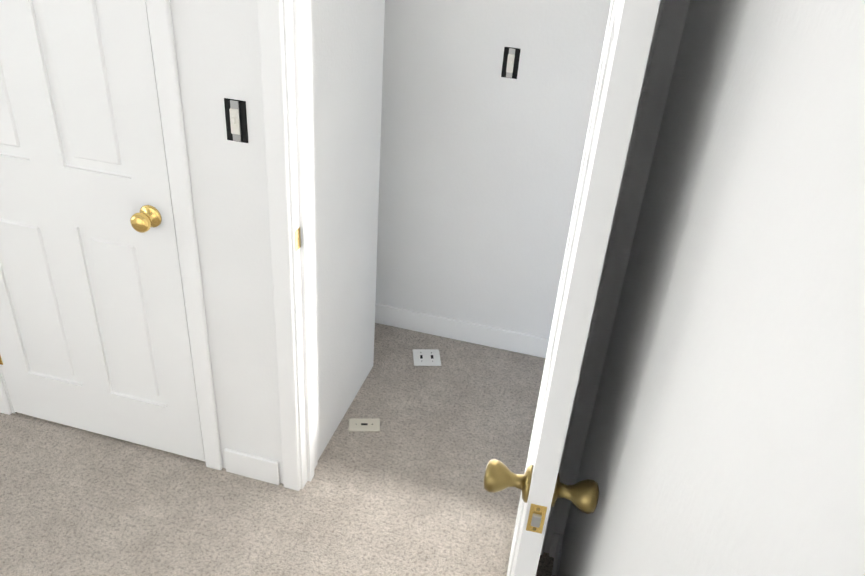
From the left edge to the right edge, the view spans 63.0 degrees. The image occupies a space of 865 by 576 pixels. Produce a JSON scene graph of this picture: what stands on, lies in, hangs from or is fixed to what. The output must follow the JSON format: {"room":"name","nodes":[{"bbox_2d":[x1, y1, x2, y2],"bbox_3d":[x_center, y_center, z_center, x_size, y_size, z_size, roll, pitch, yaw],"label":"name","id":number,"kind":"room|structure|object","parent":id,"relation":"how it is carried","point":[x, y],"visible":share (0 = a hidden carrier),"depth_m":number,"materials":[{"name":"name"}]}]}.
{"room":"empty bedroom","nodes":[
{"label":"empty bedroom","id":0,"kind":"room"},
{"bbox_2d":[0,323,553,575],"bbox_3d":[-0.979,1.205,1.468,4.820,0.120,4.940,11,31,11],"label":"floor","id":1,"kind":"structure","parent":0,"point":[402,492],"depth_m":2.30,"materials":[{"name":"carpet"}]},
{"bbox_2d":[348,418,379,431],"bbox_3d":[-0.254,0.509,2.623,0.116,0.007,0.070,1,31,-6],"label":"cover plate","id":2,"kind":"object","parent":1,"relation":"on","point":[364,425],"visible":1,"depth_m":2.62,"materials":[{"name":"beige plastic"}]},
{"bbox_2d":[412,349,440,365],"bbox_3d":[-0.025,0.297,3.015,0.116,0.007,0.116,1,31,-6],"label":"cover plate","id":3,"kind":"object","parent":1,"relation":"on","point":[426,357],"visible":1,"depth_m":3.01,"materials":[{"name":"white plastic"}]},
{"bbox_2d":[308,0,384,460],"bbox_3d":[-0.950,-0.721,2.217,1.470,2.440,0.600,11,31,11],"label":"wall","id":4,"kind":"structure","parent":0,"point":[346,40],"depth_m":2.22,"materials":[{"name":"paint"}]},
{"bbox_2d":[170,0,689,552],"bbox_3d":[-1.063,-0.555,1.918,3.220,2.440,0.120,11,31,11],"label":"wall","id":5,"kind":"structure","parent":0,"point":[216,50],"depth_m":1.83,"materials":[{"name":"paint"}]},
{"bbox_2d":[0,0,204,460],"bbox_3d":[-1.085,-0.341,1.952,0.784,2.035,0.100,11,31,11],"label":"closet door","id":6,"kind":"structure","parent":5,"relation":"in","point":[94,334],"depth_m":2.05,"materials":[{"name":"white paint"}]},
{"bbox_2d":[0,0,222,469],"bbox_3d":[-1.058,-0.401,1.994,0.898,2.099,0.138,11,31,11],"label":"door frame","id":7,"kind":"structure","parent":5,"relation":"attached to","point":[163,50],"depth_m":1.92,"materials":[{"name":"white paint"}]},
{"bbox_2d":[224,98,247,142],"bbox_3d":[-0.488,-0.409,1.737,0.058,0.106,0.021,11,31,11],"label":"light switch","id":8,"kind":"object","parent":5,"relation":"attached to","point":[236,120],"visible":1,"depth_m":1.74,"materials":[{"name":"black"}]},
{"bbox_2d":[257,0,664,554],"bbox_3d":[0.013,-0.195,1.787,0.868,2.099,0.153,11,31,11],"label":"door frame","id":9,"kind":"structure","parent":5,"relation":"attached to","point":[283,25],"depth_m":1.84,"materials":[{"name":"white paint"}]},
{"bbox_2d":[483,0,659,575],"bbox_3d":[0.263,0.105,1.367,0.188,2.017,0.752,11,31,11],"label":"hall door","id":10,"kind":"structure","parent":5,"relation":"in","point":[619,82],"depth_m":0.95,"materials":[{"name":"white paint"}]},
{"bbox_2d":[375,0,611,337],"bbox_3d":[-0.166,-0.925,2.668,4.520,2.440,0.120,11,31,11],"label":"wall","id":11,"kind":"structure","parent":0,"point":[481,158],"depth_m":2.69,"materials":[{"name":"paint"}]},
{"bbox_2d":[375,303,548,357],"bbox_3d":[-0.439,0.317,2.833,4.400,0.100,0.920,11,31,11],"label":"baseboard","id":12,"kind":"structure","parent":11,"relation":"attached to","point":[509,340],"depth_m":3.12,"materials":[{"name":"white paint"}]},
{"bbox_2d":[501,47,520,78],"bbox_3d":[0.278,-0.801,2.516,0.058,0.106,0.021,11,31,11],"label":"light switch","id":13,"kind":"object","parent":11,"relation":"attached to","point":[511,57],"visible":1,"depth_m":2.52,"materials":[{"name":"black"}]},
{"bbox_2d":[558,0,864,575],"bbox_3d":[0.095,0.578,0.146,0.120,2.440,3.570,11,31,11],"label":"wall","id":14,"kind":"structure","parent":0,"point":[726,434],"depth_m":0.48,"materials":[{"name":"paint"}]},
{"bbox_2d":[549,532,562,575],"bbox_3d":[-0.052,1.563,0.765,0.030,0.100,3.300,11,31,11],"label":"baseboard","id":15,"kind":"structure","parent":14,"relation":"attached to","point":[557,540],"depth_m":2.10,"materials":[{"name":"white paint"}]}
]}

